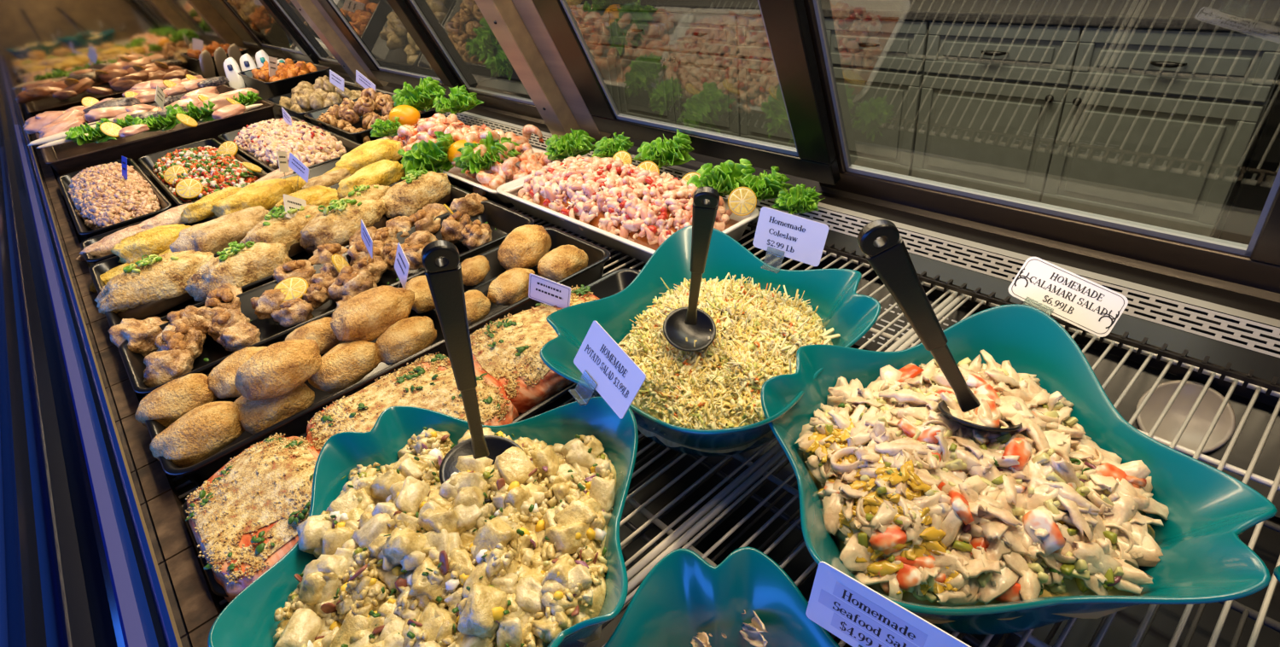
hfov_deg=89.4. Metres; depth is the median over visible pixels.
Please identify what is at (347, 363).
patty
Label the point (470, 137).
shrimp
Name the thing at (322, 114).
whelk
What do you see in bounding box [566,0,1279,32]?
countertop
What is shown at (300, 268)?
mushroom
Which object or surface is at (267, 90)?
display tray
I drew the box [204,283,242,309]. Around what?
mushroom
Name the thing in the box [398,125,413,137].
shrimp
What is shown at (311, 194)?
fillet
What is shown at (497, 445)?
spoon bowl
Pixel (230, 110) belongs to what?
fillet
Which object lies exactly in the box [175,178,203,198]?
lemon slice
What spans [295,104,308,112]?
clam
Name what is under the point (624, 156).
lemon slice
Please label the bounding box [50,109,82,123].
fillet
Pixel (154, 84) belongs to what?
fillet
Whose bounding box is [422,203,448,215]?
mushroom
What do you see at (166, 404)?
patty
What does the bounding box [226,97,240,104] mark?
lemon slice
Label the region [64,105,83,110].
fillet
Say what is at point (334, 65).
window frame
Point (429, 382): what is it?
salmon fillet
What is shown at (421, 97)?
garnish
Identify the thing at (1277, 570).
serving bowl
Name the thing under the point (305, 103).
clam
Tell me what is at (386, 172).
fillet
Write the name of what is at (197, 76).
fillet
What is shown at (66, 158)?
display tray
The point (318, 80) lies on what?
clam
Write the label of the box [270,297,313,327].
chicken piece
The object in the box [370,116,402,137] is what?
garnish
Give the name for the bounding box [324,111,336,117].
whelk
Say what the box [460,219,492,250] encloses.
mushroom
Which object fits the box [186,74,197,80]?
lemon slice
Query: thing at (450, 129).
shrimp
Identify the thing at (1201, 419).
drain cover
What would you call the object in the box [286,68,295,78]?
piece
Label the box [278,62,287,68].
piece
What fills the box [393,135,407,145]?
shrimp
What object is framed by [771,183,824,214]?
garnish
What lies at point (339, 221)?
chicken breast
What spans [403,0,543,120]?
door
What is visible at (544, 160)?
shrimp
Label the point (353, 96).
clam
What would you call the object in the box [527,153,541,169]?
shrimp
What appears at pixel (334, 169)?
fillet
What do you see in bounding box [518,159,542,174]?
shrimp
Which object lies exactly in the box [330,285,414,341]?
patty
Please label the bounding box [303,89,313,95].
clam
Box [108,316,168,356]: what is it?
chicken wing
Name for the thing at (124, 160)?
price card
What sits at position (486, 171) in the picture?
shrimp
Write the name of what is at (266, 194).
fillet
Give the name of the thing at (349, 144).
display tray
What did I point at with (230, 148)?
lemon slice
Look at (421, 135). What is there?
shrimp
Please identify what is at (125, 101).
fillet
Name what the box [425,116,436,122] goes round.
shrimp
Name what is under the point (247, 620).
serving bowl
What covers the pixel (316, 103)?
clam
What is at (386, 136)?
shrimp
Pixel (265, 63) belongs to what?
piece
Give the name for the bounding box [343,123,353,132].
whelk
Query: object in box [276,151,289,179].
price card
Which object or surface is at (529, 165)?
shrimp
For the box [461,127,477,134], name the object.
shrimp
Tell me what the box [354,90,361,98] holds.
clam
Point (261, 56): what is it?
wrapped package
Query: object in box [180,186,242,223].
fillet
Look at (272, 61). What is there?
price card
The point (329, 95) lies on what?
clam
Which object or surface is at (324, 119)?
whelk
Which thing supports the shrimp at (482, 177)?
on the display tray at (455, 176)
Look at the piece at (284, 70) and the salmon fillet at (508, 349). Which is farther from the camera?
the piece at (284, 70)
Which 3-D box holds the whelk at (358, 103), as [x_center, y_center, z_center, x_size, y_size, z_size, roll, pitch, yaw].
[-0.908,-0.706,2.108,0.047,0.049,0.045,-3,33,7]
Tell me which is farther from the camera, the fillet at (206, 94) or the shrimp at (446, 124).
the fillet at (206, 94)
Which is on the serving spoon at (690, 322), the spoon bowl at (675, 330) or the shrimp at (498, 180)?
the spoon bowl at (675, 330)
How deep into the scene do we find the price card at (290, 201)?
1.35 m
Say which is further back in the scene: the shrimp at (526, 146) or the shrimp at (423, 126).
the shrimp at (423, 126)
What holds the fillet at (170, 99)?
on the display tray at (66, 158)
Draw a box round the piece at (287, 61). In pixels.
[285,58,294,65]
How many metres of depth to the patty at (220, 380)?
0.91 m
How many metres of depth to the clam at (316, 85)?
2.46 m
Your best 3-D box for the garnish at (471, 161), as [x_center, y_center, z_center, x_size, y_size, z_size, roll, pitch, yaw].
[-0.368,-0.410,1.574,0.163,0.095,0.163,-31,39,-31]
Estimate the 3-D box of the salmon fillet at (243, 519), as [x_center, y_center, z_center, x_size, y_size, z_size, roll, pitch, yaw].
[-0.414,0.204,0.721,0.148,0.069,0.225,-31,39,-31]
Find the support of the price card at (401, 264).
in the display tray at (295, 424)
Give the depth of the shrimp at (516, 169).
1.52 m
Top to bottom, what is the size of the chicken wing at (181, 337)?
0.061 m
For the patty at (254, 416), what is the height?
0.049 m
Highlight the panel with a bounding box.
[52,84,519,266]
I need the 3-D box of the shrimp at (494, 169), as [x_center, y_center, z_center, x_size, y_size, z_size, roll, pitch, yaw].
[-0.323,-0.365,1.539,0.063,0.047,0.055,-21,35,-20]
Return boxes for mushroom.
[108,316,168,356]
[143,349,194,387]
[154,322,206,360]
[167,305,205,334]
[194,306,226,334]
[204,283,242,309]
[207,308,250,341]
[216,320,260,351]
[250,288,285,319]
[272,259,315,283]
[302,283,330,308]
[307,273,337,290]
[308,243,348,265]
[319,261,350,278]
[326,266,377,302]
[336,295,354,308]
[347,238,384,266]
[349,226,377,244]
[351,255,387,283]
[370,226,398,245]
[377,215,412,237]
[382,242,407,270]
[403,244,424,270]
[404,230,437,247]
[408,209,441,233]
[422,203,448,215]
[440,210,472,243]
[449,192,488,216]
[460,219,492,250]
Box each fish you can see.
[94,250,215,319]
[238,203,323,257]
[343,184,390,216]
[379,168,450,218]
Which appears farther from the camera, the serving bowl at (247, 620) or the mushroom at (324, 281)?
the mushroom at (324, 281)
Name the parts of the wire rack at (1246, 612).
frame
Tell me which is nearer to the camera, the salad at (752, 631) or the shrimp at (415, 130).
the salad at (752, 631)
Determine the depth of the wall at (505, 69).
6.43 m
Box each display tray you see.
[34,84,274,175]
[57,157,171,238]
[79,158,392,263]
[88,179,405,294]
[104,184,471,327]
[118,199,535,394]
[138,138,267,205]
[145,226,610,486]
[181,267,639,596]
[217,116,360,173]
[238,59,331,100]
[265,81,380,123]
[303,93,438,144]
[376,134,564,203]
[496,161,759,262]
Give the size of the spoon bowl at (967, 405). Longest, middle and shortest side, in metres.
0.070 x 0.066 x 0.031 m
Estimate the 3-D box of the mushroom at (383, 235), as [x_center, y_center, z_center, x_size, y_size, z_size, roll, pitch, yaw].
[-0.510,-0.166,1.297,0.059,0.049,0.059,2,34,14]
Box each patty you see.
[135,372,217,426]
[149,401,244,467]
[206,346,267,398]
[232,382,314,434]
[234,338,321,401]
[285,317,343,354]
[308,340,380,393]
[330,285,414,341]
[374,315,436,365]
[402,274,435,313]
[460,255,489,285]
[464,290,490,325]
[487,267,535,305]
[497,224,551,269]
[537,244,588,282]
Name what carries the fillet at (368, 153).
on the display tray at (322, 169)
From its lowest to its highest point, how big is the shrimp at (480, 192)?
0.044 m
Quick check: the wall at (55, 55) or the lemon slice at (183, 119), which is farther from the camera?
the wall at (55, 55)
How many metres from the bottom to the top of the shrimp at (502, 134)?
0.039 m
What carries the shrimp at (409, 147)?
on the display tray at (455, 176)
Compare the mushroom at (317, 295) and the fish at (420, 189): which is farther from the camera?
the fish at (420, 189)
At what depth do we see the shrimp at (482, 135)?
1.59 m
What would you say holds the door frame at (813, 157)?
in the wall at (55, 55)
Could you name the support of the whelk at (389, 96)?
on the whelk at (384, 108)
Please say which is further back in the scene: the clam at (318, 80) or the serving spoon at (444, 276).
the clam at (318, 80)
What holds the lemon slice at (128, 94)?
on the fillet at (147, 96)
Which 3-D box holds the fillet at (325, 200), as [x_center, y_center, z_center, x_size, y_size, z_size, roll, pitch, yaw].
[-0.723,-0.287,1.511,0.055,0.032,0.105,11,38,27]
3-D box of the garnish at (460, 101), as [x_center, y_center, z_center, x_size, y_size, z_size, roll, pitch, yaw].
[-0.560,-0.683,1.988,0.160,0.078,0.136,-9,33,-2]
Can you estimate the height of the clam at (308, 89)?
0.064 m
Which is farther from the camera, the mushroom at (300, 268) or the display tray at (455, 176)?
the display tray at (455, 176)
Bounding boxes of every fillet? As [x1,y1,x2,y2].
[23,110,67,133]
[35,110,58,118]
[38,119,71,133]
[39,119,83,138]
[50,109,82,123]
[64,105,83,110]
[69,105,90,115]
[74,116,86,123]
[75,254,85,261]
[79,222,145,258]
[82,97,141,113]
[82,114,99,124]
[84,106,127,121]
[89,262,137,292]
[94,98,114,104]
[110,223,190,263]
[112,109,147,123]
[118,123,149,137]
[122,88,133,97]
[125,104,156,111]
[130,88,155,93]
[130,110,158,120]
[131,79,163,89]
[133,90,168,104]
[138,203,191,230]
[143,87,167,104]
[148,106,164,111]
[149,80,182,87]
[149,105,188,119]
[154,95,179,106]
[158,249,172,255]
[160,97,201,110]
[162,84,187,96]
[168,78,181,81]
[169,205,268,254]
[177,78,206,93]
[180,92,219,99]
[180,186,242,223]
[181,75,203,81]
[182,86,219,97]
[185,432,319,602]
[196,93,244,110]
[197,75,229,87]
[210,178,294,217]
[211,103,245,119]
[216,87,259,96]
[255,164,309,181]
[274,185,337,208]
[283,175,305,191]
[301,168,351,189]
[306,351,518,453]
[308,191,340,209]
[325,167,354,174]
[334,138,402,173]
[337,159,405,198]
[470,284,599,413]
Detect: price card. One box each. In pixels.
[121,156,127,180]
[154,85,165,115]
[267,56,277,76]
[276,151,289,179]
[281,107,292,126]
[283,193,306,218]
[288,152,308,186]
[329,69,344,95]
[355,69,375,91]
[360,219,372,262]
[394,242,409,288]
[528,273,571,308]
[568,320,645,418]
[752,206,829,273]
[805,561,971,646]
[1008,256,1128,337]
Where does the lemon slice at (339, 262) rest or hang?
in the display tray at (504, 219)
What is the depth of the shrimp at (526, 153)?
1.55 m
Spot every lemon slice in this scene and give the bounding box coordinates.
[81,97,99,106]
[99,122,122,137]
[124,91,138,97]
[162,80,176,87]
[163,164,187,184]
[175,113,197,127]
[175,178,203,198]
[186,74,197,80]
[197,94,209,101]
[217,140,238,156]
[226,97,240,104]
[242,162,262,172]
[273,276,308,302]
[331,253,349,273]
[442,203,459,221]
[612,151,632,164]
[637,161,659,174]
[682,172,700,181]
[727,186,756,215]
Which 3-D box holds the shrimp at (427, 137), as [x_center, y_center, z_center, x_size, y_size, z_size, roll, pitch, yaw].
[-0.548,-0.493,1.733,0.057,0.038,0.044,-22,36,-21]
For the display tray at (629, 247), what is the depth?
1.24 m
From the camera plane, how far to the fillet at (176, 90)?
2.67 m
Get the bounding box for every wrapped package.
[223,57,244,89]
[239,53,256,71]
[255,49,268,68]
[277,58,285,63]
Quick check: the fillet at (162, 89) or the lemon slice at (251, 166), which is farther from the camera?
the fillet at (162, 89)
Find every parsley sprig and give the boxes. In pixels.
[64,118,116,145]
[95,114,133,127]
[132,113,177,132]
[164,99,215,124]
[232,90,262,106]
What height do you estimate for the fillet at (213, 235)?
0.060 m
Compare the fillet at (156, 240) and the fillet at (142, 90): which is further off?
the fillet at (142, 90)
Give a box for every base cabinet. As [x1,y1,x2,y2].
[570,8,622,113]
[609,10,741,136]
[737,14,931,176]
[911,20,1279,238]
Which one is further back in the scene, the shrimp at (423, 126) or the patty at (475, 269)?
the shrimp at (423, 126)
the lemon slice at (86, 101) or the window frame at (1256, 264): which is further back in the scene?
the lemon slice at (86, 101)
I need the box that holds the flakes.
[203,221,496,361]
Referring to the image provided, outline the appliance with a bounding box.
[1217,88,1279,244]
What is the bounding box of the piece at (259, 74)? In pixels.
[257,69,268,80]
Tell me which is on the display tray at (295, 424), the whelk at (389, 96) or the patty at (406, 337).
the patty at (406, 337)
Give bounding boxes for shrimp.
[382,135,393,139]
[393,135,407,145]
[397,128,407,139]
[397,140,404,160]
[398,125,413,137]
[400,135,407,143]
[405,144,413,151]
[406,128,418,144]
[407,134,417,144]
[416,131,437,140]
[417,118,425,124]
[417,121,436,132]
[424,133,436,143]
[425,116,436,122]
[427,123,448,136]
[431,113,441,118]
[436,114,446,122]
[442,122,465,127]
[446,113,458,125]
[446,125,470,133]
[449,122,464,128]
[450,129,464,142]
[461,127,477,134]
[462,130,479,139]
[464,124,478,134]
[465,133,480,143]
[465,169,477,177]
[472,173,493,196]
[473,144,487,157]
[476,169,496,184]
[477,129,500,141]
[480,123,492,130]
[482,162,500,173]
[488,161,514,179]
[488,172,506,189]
[491,141,515,159]
[493,128,506,143]
[497,161,506,180]
[500,157,520,178]
[504,168,512,177]
[505,131,516,138]
[511,135,529,144]
[512,164,521,180]
[514,145,523,160]
[515,142,532,157]
[515,170,531,179]
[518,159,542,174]
[519,144,533,162]
[522,124,543,142]
[526,162,538,171]
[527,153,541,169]
[529,168,537,175]
[535,152,541,159]
[537,154,553,166]
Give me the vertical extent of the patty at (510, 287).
0.041 m
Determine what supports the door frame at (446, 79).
in the wall at (55, 55)
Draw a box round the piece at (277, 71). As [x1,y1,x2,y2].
[275,69,280,77]
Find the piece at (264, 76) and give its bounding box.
[260,70,270,81]
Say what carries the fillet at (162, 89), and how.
on the display tray at (66, 158)
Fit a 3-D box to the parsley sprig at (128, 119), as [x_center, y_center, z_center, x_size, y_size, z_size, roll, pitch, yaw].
[-1.805,-0.681,2.235,0.127,0.054,0.131,-31,39,-31]
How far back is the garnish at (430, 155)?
1.58 m
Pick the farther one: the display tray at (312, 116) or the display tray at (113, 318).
the display tray at (312, 116)
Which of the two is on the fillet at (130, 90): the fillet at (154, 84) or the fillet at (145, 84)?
the fillet at (145, 84)
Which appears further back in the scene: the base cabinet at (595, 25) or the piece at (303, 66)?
the base cabinet at (595, 25)
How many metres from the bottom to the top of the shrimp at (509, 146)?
0.045 m
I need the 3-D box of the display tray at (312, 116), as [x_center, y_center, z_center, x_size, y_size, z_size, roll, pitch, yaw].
[-0.907,-0.691,2.199,0.310,0.060,0.470,-31,39,-31]
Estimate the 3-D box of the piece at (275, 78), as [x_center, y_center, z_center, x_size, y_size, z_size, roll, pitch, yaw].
[-1.488,-0.982,2.655,0.078,0.053,0.051,18,41,33]
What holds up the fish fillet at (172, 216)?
on the display tray at (322, 169)
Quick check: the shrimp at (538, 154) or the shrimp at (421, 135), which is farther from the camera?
the shrimp at (421, 135)
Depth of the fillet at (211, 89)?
2.52 m
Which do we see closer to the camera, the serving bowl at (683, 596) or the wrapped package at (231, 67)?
the serving bowl at (683, 596)
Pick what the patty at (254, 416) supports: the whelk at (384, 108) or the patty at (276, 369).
the patty at (276, 369)
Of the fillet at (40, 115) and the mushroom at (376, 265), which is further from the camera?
the fillet at (40, 115)
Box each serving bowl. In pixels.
[207,395,638,646]
[539,225,881,456]
[603,546,840,646]
[760,303,1277,634]
[1273,564,1279,581]
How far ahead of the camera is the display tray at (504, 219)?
1.15 m
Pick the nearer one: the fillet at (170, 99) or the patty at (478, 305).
the patty at (478, 305)
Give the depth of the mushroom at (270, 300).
1.10 m
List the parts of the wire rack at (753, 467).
frame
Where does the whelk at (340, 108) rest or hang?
in the display tray at (312, 116)
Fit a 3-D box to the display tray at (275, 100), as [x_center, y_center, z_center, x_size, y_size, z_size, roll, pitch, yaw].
[-1.226,-0.854,2.515,0.310,0.060,0.455,-31,39,-31]
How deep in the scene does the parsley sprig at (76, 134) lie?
2.15 m
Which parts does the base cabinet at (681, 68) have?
pull, drawer, door, pull, drawer, door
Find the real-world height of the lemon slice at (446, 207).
0.043 m
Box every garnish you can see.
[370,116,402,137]
[391,76,448,111]
[397,131,453,174]
[432,84,483,114]
[453,130,521,174]
[544,128,595,160]
[591,132,634,157]
[632,128,695,168]
[686,158,755,196]
[735,166,794,201]
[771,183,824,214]
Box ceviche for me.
[516,154,745,250]
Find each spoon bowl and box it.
[438,435,524,503]
[663,306,715,351]
[937,400,1022,432]
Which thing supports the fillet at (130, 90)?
on the display tray at (66, 158)
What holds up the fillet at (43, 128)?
in the display tray at (66, 158)
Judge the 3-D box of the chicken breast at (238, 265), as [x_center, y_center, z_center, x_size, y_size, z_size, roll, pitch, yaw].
[-0.756,-0.103,1.228,0.099,0.094,0.193,17,40,33]
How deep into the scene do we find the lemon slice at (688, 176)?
1.26 m
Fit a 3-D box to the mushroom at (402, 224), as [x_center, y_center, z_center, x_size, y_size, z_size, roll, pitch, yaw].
[-0.496,-0.189,1.325,0.072,0.059,0.073,15,39,31]
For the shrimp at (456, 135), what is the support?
on the shrimp
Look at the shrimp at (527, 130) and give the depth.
1.66 m
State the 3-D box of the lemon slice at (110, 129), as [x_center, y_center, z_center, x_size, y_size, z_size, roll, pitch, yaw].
[-1.724,-0.632,2.112,0.044,0.047,0.060,5,35,18]
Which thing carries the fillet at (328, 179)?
on the display tray at (322, 169)
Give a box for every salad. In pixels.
[273,426,616,646]
[690,610,767,646]
[793,349,1169,623]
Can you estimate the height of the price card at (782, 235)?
0.075 m
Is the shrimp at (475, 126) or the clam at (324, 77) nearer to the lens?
the shrimp at (475, 126)
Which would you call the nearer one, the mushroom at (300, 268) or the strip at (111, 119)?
the mushroom at (300, 268)
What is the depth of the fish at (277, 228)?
1.33 m
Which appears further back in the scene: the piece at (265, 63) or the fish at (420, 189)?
the piece at (265, 63)
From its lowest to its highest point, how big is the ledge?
0.842 m
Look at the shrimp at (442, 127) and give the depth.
1.71 m
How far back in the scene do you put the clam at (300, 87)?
2.48 m
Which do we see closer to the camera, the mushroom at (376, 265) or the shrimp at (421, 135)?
the mushroom at (376, 265)
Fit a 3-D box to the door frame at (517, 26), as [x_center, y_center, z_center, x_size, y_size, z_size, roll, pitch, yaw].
[-0.305,-0.756,1.464,0.405,0.856,0.168,-31,39,-31]
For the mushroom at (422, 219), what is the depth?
1.32 m
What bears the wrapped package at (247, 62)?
on the panel
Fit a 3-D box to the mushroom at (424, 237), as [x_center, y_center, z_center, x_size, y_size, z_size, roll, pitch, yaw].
[-0.427,-0.152,1.262,0.060,0.048,0.065,10,37,25]
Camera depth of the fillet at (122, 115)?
2.30 m
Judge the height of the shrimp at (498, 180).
0.030 m
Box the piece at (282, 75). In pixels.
[278,71,287,79]
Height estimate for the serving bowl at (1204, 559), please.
0.142 m
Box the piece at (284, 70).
[274,67,288,76]
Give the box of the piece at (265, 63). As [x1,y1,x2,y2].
[262,60,268,67]
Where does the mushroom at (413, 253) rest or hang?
in the display tray at (504, 219)
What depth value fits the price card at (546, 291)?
0.97 m
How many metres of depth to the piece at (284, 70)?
2.72 m
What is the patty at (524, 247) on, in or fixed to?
on the display tray at (295, 424)
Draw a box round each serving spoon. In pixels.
[421,239,524,503]
[663,186,719,351]
[857,219,1022,432]
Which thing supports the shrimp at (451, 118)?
on the shrimp
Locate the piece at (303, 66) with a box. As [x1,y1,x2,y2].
[294,61,309,73]
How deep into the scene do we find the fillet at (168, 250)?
1.36 m
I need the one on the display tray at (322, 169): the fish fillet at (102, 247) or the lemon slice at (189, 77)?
the fish fillet at (102, 247)
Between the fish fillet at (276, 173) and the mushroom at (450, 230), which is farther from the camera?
the fish fillet at (276, 173)
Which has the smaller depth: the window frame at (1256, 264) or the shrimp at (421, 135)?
the window frame at (1256, 264)
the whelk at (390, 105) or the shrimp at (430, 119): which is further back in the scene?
the whelk at (390, 105)
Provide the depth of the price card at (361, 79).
2.24 m
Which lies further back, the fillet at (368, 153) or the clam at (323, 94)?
the clam at (323, 94)
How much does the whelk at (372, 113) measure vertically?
0.052 m
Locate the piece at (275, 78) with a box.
[270,76,281,81]
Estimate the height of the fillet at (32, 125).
0.056 m
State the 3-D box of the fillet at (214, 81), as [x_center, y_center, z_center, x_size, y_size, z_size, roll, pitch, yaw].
[-1.823,-1.032,2.764,0.070,0.034,0.129,15,39,30]
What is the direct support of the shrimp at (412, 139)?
on the display tray at (455, 176)
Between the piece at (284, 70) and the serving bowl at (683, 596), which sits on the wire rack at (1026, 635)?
the serving bowl at (683, 596)
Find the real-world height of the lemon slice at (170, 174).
0.042 m
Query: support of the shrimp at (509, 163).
on the display tray at (455, 176)
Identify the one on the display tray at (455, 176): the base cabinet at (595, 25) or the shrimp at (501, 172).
the shrimp at (501, 172)
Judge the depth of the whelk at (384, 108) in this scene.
2.13 m
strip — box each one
[27,124,96,145]
[83,117,114,125]
[244,103,262,110]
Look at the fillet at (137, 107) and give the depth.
2.47 m
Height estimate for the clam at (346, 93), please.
0.070 m
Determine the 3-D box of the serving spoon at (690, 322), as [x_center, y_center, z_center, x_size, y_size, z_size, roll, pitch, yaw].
[0.063,-0.057,0.673,0.061,0.232,0.148,-18,34,-15]
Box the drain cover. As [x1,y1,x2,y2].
[1135,379,1235,453]
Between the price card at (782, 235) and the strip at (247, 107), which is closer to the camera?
the price card at (782, 235)
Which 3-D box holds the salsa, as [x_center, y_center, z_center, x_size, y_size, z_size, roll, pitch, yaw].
[-1.277,-0.451,1.881,0.224,0.054,0.659,-31,39,-31]
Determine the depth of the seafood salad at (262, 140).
1.90 m
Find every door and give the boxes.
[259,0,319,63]
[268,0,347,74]
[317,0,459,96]
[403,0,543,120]
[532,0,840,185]
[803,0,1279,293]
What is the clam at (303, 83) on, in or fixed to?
in the display tray at (275, 100)
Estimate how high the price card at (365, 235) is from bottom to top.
0.079 m
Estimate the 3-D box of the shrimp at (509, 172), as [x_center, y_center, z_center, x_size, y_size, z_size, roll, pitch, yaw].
[-0.326,-0.346,1.519,0.054,0.041,0.048,-23,36,-22]
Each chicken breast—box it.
[184,240,293,301]
[299,197,387,255]
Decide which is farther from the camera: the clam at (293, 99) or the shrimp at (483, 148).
the clam at (293, 99)
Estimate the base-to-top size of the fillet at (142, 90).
0.044 m
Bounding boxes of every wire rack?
[140,206,957,605]
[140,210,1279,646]
[172,236,1279,646]
[601,293,1279,646]
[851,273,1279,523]
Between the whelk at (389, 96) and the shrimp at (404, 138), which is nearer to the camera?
the shrimp at (404, 138)
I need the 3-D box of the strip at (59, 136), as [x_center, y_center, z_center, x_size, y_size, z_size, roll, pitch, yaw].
[-1.954,-0.652,2.226,0.034,0.025,0.256,23,44,38]
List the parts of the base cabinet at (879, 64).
drawer, door, pull, drawer, door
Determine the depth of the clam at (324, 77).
2.53 m
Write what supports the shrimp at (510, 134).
on the display tray at (455, 176)
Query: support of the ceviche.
on the display tray at (629, 247)
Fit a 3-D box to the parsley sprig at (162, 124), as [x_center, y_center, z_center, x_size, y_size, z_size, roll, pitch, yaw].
[-1.649,-0.690,2.220,0.145,0.061,0.141,-31,39,-31]
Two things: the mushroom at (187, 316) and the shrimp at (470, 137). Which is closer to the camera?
the mushroom at (187, 316)
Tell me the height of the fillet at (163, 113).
0.037 m
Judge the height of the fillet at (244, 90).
0.059 m
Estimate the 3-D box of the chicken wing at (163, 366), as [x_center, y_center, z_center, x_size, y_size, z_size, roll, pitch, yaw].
[-0.720,0.065,0.988,0.070,0.061,0.080,-22,36,-21]
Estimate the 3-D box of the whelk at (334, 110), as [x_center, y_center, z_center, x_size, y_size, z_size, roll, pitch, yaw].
[-1.051,-0.725,2.234,0.051,0.057,0.041,16,40,32]
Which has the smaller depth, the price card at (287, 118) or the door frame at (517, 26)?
the door frame at (517, 26)
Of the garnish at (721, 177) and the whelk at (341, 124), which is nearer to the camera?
the garnish at (721, 177)
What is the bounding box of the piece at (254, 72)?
[251,68,260,79]
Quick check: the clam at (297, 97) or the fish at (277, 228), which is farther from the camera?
the clam at (297, 97)
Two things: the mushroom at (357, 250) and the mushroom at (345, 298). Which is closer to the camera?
the mushroom at (345, 298)
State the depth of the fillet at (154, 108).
2.38 m
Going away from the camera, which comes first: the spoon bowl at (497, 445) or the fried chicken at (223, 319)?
the spoon bowl at (497, 445)
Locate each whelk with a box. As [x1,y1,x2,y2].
[316,112,325,120]
[321,117,329,123]
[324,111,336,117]
[325,114,339,127]
[326,104,338,120]
[337,104,353,121]
[337,119,350,129]
[342,104,359,124]
[343,97,355,110]
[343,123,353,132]
[349,127,363,132]
[352,99,367,114]
[357,97,376,112]
[360,87,377,101]
[362,111,376,119]
[362,114,373,129]
[362,129,370,143]
[371,113,384,124]
[374,94,389,110]
[381,104,389,116]
[385,93,393,101]
[385,101,395,113]
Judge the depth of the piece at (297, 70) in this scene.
2.69 m
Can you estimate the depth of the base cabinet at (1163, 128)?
2.41 m
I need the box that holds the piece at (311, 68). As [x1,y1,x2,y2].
[306,64,317,72]
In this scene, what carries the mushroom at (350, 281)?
in the display tray at (504, 219)
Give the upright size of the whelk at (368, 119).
0.051 m
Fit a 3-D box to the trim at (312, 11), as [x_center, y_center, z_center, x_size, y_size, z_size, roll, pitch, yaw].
[-1.254,-1.241,2.402,0.405,0.856,0.168,-31,39,-31]
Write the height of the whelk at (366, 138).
0.061 m
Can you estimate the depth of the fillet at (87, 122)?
2.48 m
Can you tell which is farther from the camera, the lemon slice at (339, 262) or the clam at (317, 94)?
the clam at (317, 94)
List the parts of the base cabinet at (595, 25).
pull, drawer, door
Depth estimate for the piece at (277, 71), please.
2.71 m
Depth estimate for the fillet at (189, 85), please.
2.72 m
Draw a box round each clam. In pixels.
[279,100,290,113]
[281,98,290,107]
[290,93,299,106]
[290,103,296,116]
[294,84,306,94]
[295,94,302,108]
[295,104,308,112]
[297,81,314,89]
[298,87,314,94]
[299,94,311,111]
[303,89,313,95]
[309,92,322,101]
[309,95,323,110]
[314,77,325,91]
[314,82,319,91]
[314,87,327,100]
[318,75,329,80]
[322,79,335,93]
[322,97,333,107]
[326,92,334,100]
[330,92,343,104]
[334,87,352,99]
[348,94,357,99]
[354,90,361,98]
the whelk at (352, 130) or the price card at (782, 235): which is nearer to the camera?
the price card at (782, 235)
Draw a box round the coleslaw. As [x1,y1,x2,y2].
[617,272,840,453]
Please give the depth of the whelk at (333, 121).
2.15 m
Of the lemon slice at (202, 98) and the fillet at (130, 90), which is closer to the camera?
the lemon slice at (202, 98)
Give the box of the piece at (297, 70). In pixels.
[292,65,300,73]
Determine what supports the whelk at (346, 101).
in the display tray at (312, 116)
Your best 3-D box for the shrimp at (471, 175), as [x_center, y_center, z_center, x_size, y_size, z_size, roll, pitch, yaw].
[-0.397,-0.372,1.570,0.068,0.039,0.048,-25,37,-25]
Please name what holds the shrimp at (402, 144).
on the display tray at (455, 176)
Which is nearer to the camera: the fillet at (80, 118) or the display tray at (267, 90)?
the fillet at (80, 118)
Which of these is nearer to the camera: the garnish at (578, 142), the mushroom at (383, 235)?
the mushroom at (383, 235)
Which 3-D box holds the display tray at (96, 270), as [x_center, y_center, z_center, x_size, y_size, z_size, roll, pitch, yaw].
[-0.816,-0.216,1.464,0.695,0.050,0.208,-31,39,-31]
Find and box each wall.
[0,0,293,147]
[488,24,520,80]
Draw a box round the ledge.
[0,122,192,646]
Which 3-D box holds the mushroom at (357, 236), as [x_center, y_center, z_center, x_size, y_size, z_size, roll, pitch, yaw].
[-0.551,-0.165,1.306,0.064,0.053,0.074,-1,34,10]
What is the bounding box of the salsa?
[152,145,258,203]
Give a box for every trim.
[30,133,223,646]
[290,0,389,86]
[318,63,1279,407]
[437,111,1279,358]
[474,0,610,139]
[747,221,1279,395]
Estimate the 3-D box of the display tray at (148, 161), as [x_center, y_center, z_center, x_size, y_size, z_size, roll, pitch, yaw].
[-1.278,-0.435,1.893,0.227,0.050,0.695,-31,39,-31]
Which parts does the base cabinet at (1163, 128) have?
door, pull, drawer, knob, knob, door, pull, drawer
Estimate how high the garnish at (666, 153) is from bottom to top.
0.071 m
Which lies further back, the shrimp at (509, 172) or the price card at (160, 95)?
the price card at (160, 95)
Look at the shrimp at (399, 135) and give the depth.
1.85 m

